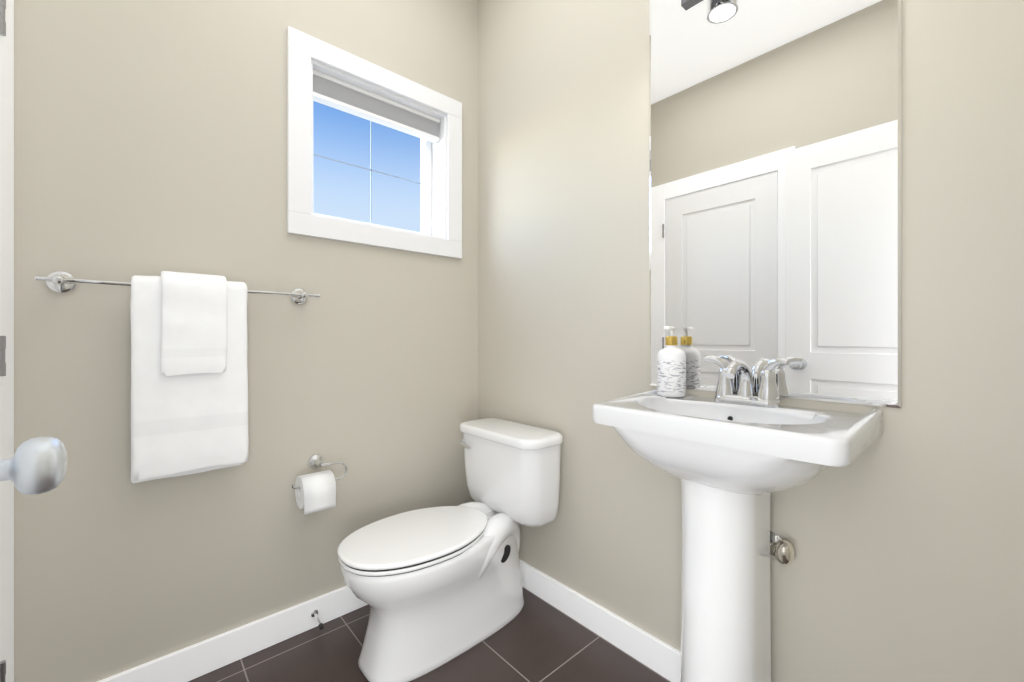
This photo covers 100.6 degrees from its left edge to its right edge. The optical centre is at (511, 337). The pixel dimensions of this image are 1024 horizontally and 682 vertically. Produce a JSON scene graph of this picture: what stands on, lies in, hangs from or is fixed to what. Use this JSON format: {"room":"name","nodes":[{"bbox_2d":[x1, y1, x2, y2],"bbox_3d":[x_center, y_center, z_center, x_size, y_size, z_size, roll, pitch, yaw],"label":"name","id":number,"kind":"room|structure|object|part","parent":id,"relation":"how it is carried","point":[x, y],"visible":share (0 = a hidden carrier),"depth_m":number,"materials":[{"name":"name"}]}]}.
{"room":"bathroom","nodes":[
{"label":"bathroom","id":0,"kind":"room"},
{"bbox_2d":[14,0,477,681],"bbox_3d":[-0.771,-0.292,1.603,1.676,2.665,0.170,0,0,-42],"label":"wall","id":1,"kind":"structure","parent":0,"point":[150,136],"depth_m":1.33,"materials":[{"name":"paint"}]},
{"bbox_2d":[34,271,319,482],"bbox_3d":[-0.929,0.106,1.274,0.672,0.595,0.111,0,0,-42],"label":"towel rail","id":2,"kind":"object","parent":1,"relation":"attached to","point":[189,391],"visible":1,"depth_m":1.21,"materials":[{"name":"white fabric"}]},
{"bbox_2d":[130,275,248,482],"bbox_3d":[-0.941,0.114,1.253,0.275,0.580,0.065,0,0,-42],"label":"bath towel","id":3,"kind":"object","parent":2,"relation":"hanging from","point":[189,414],"depth_m":1.22,"materials":[{"name":"white fabric"}]},
{"bbox_2d":[160,271,227,375],"bbox_3d":[-0.939,-0.043,1.255,0.156,0.297,0.096,0,0,-42],"label":"hand towel","id":4,"kind":"object","parent":2,"relation":"hanging from","point":[193,306],"depth_m":1.22,"materials":[{"name":"white fabric"}]},
{"bbox_2d":[97,586,367,681],"bbox_3d":[-0.710,0.990,1.534,1.476,0.100,0.014,0,0,-42],"label":"baseboard","id":5,"kind":"structure","parent":1,"relation":"attached to","point":[194,661],"depth_m":1.38,"materials":[{"name":"white"}]},
{"bbox_2d":[311,609,323,629],"bbox_3d":[-0.683,0.992,1.496,0.026,0.033,0.082,0,0,-42],"label":"door stop","id":6,"kind":"object","parent":5,"relation":"attached to","point":[314,613],"visible":0.98,"depth_m":1.50,"materials":[{"name":"silver metal"}]},
{"bbox_3d":[-0.684,0.993,1.498,0.011,0.020,0.062,0,0,-42],"label":"rod","id":7,"kind":"part","parent":6,"relation":"part of","materials":[{"name":"silver metal"}]},
{"bbox_2d":[291,454,347,514],"bbox_3d":[-0.674,0.502,1.493,0.190,0.165,0.122,0,0,-42],"label":"paper holder","id":8,"kind":"object","parent":1,"relation":"attached to","point":[315,492],"visible":1,"depth_m":1.45,"materials":[{"name":"white paper"}]},
{"bbox_3d":[-0.672,0.477,1.491,0.190,0.070,0.012,0,0,-42],"label":"arm","id":9,"kind":"part","parent":8,"relation":"part of"},
{"bbox_2d":[287,26,461,258],"bbox_3d":[-0.557,-0.721,1.770,0.726,0.713,0.173,0,0,-42],"label":"window","id":10,"kind":"structure","parent":1,"relation":"in","point":[426,187],"depth_m":1.68,"materials":[{"name":"white plastic"}]},
{"bbox_2d":[313,154,421,183],"bbox_3d":[-0.605,-0.721,1.825,0.488,0.004,0.004,0,0,-42],"label":"window grille","id":11,"kind":"object","parent":10,"relation":"attached to","point":[366,168],"visible":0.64,"depth_m":1.81,"materials":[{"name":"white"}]},
{"bbox_2d":[370,121,371,222],"bbox_3d":[-0.605,-0.721,1.825,0.004,0.475,0.004,0,0,-42],"label":"window grille","id":12,"kind":"object","parent":10,"relation":"attached to","point":[371,172],"visible":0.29,"depth_m":1.82,"materials":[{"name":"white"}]},
{"bbox_3d":[-0.545,-0.901,1.758,0.546,0.016,0.039,0,0,-42],"label":"window blind bottom rail","id":13,"kind":"part","parent":10,"relation":"part of","materials":[{"name":"white plastic"}]},
{"bbox_2d":[313,69,439,123],"bbox_3d":[-0.546,-0.982,1.758,0.550,0.018,0.045,0,0,-42],"label":"blind headrail","id":14,"kind":"object","parent":10,"relation":"attached to","point":[368,93],"visible":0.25,"depth_m":1.72,"materials":[{"name":"white plastic"}]},
{"bbox_2d":[313,75,438,136],"bbox_3d":[-0.542,-0.941,1.754,0.544,0.064,0.032,0,0,-42],"label":"fabric","id":15,"kind":"object","parent":14,"relation":"hanging from","point":[327,88],"visible":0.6,"depth_m":1.72,"materials":[{"name":"white fabric"}]},
{"bbox_2d":[188,587,670,681],"bbox_3d":[-0.145,1.070,0.898,2.076,0.060,2.315,0,0,-42],"label":"floor","id":16,"kind":"structure","parent":0,"point":[537,639],"depth_m":1.38,"materials":[{"name":"tile"}]},
{"bbox_2d":[337,418,562,681],"bbox_3d":[-0.221,0.698,1.505,0.756,0.684,0.466,0,0,-42],"label":"toilet","id":17,"kind":"object","parent":16,"relation":"on","point":[433,588],"visible":1,"depth_m":1.42,"materials":[{"name":"white ceramic"}]},
{"bbox_3d":[-0.312,0.655,1.432,0.522,0.016,0.356,0,0,-42],"label":"seat lid","id":18,"kind":"part","parent":17,"relation":"part of","materials":[{"name":"white plastic"}]},
{"bbox_3d":[-0.242,0.861,1.494,0.693,0.359,0.350,0,0,-42],"label":"bowl","id":19,"kind":"part","parent":17,"relation":"part of","materials":[{"name":"white ceramic"}]},
{"bbox_3d":[-0.189,0.434,1.719,0.016,0.020,0.077,0,0,-42],"label":"lever arm","id":20,"kind":"part","parent":17,"relation":"part of"},
{"bbox_3d":[-0.016,0.373,1.687,0.206,0.034,0.466,0,0,-42],"label":"tank lid","id":21,"kind":"part","parent":17,"relation":"part of","materials":[{"name":"white ceramic"}]},
{"bbox_3d":[-0.012,0.532,1.690,0.194,0.295,0.444,0,0,-42],"label":"tank","id":22,"kind":"part","parent":17,"relation":"part of","materials":[{"name":"white ceramic"}]},
{"bbox_2d":[592,355,882,681],"bbox_3d":[0.504,0.544,1.010,0.350,0.993,0.530,0,0,-42],"label":"sink","id":23,"kind":"object","parent":16,"relation":"on","point":[729,457],"visible":1,"depth_m":0.97,"materials":[{"name":"white ceramic"}]},
{"bbox_2d":[657,326,685,396],"bbox_3d":[0.466,0.068,1.243,0.080,0.203,0.080,0,0,-42],"label":"soap bottle","id":24,"kind":"object","parent":23,"relation":"on","point":[671,369],"visible":1,"depth_m":1.21,"materials":[{"name":"white ceramic"}]},
{"bbox_3d":[0.466,-0.013,1.243,0.009,0.021,0.009,0,0,-42],"label":"stem","id":25,"kind":"part","parent":24,"relation":"part of","materials":[{"name":"white plastic"}]},
{"bbox_2d":[703,355,790,407],"bbox_3d":[0.572,0.109,1.070,0.145,0.123,0.205,0,0,-42],"label":"faucet","id":26,"kind":"object","parent":23,"relation":"on","point":[767,396],"depth_m":1.08,"materials":[{"name":"silver metal"}]},
{"bbox_2d":[478,0,1023,681],"bbox_3d":[0.477,-0.292,1.383,0.100,2.665,1.815,0,0,-42],"label":"wall","id":27,"kind":"structure","parent":0,"point":[904,534],"depth_m":1.02,"materials":[{"name":"paint"}]},
{"bbox_2d":[520,560,680,681],"bbox_3d":[0.406,0.990,1.378,0.014,0.100,1.701,0,0,-42],"label":"baseboard","id":28,"kind":"structure","parent":27,"relation":"attached to","point":[658,656],"depth_m":1.46,"materials":[{"name":"white"}]},
{"bbox_2d":[649,0,901,407],"bbox_3d":[0.634,-0.472,1.127,0.005,1.245,0.593,0,0,-42],"label":"mirror","id":29,"kind":"object","parent":27,"relation":"attached to","point":[775,178],"visible":0.86,"depth_m":1.07,"materials":[{"name":"white mirror"}]},
{"bbox_2d":[770,531,793,565],"bbox_3d":[0.658,0.469,1.064,0.053,0.176,0.086,0,0,-42],"label":"shutoff valve","id":30,"kind":"object","parent":27,"relation":"attached to","point":[781,550],"visible":0.65,"depth_m":1.04,"materials":[{"name":"silver metal"}]},
{"bbox_3d":[0.669,0.527,1.044,0.043,0.060,0.040,0,0,-42],"label":"handle","id":31,"kind":"part","parent":30,"relation":"part of","materials":[{"name":"silver metal"}]},
{"bbox_3d":[-0.701,-0.292,0.337,0.100,2.665,1.815,0,0,-42],"label":"wall","id":32,"kind":"structure","parent":0,"visible":0},
{"bbox_2d":[0,660,5,681],"bbox_3d":[-1.138,0.768,0.947,0.013,0.090,0.014,0,0,-42],"label":"closet door hinge","id":33,"kind":"object","parent":32,"relation":"attached to","point":[2,670],"visible":1,"depth_m":0.95,"materials":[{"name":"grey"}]},
{"bbox_2d":[0,336,5,375],"bbox_3d":[-1.138,0.040,0.947,0.013,0.090,0.014,0,0,-42],"label":"closet door hinge","id":34,"kind":"object","parent":32,"relation":"attached to","point":[2,355],"visible":0.96,"depth_m":0.94,"materials":[{"name":"grey metal"}]},
{"bbox_2d":[0,0,5,35],"bbox_3d":[-1.138,-0.722,0.947,0.013,0.090,0.014,0,0,-42],"label":"closet door hinge","id":35,"kind":"object","parent":32,"relation":"attached to","point":[2,18],"visible":0.98,"depth_m":0.94,"materials":[{"name":"grey metal"}]},
{"bbox_2d":[0,0,13,681],"bbox_3d":[-0.950,0.001,0.712,0.023,2.078,0.922,0,0,-42],"label":"closet door","id":36,"kind":"structure","parent":32,"relation":"in","point":[7,331],"depth_m":1.01,"materials":[{"name":"white"}]},
{"bbox_3d":[0.458,-0.292,0.219,1.476,2.665,0.100,0,0,-42],"label":"wall","id":37,"kind":"structure","parent":0,"visible":0},
{"bbox_3d":[-0.336,0.019,0.131,0.028,2.018,0.810,0,0,-42],"label":"entry door","id":38,"kind":"structure","parent":37,"relation":"in","visible":0},
{"bbox_2d":[0,436,66,494],"bbox_3d":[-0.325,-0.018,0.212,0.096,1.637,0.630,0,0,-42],"label":"door knob","id":39,"kind":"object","parent":38,"relation":"attached to","point":[34,466],"depth_m":0.43,"materials":[{"name":"white metal"}]}
]}

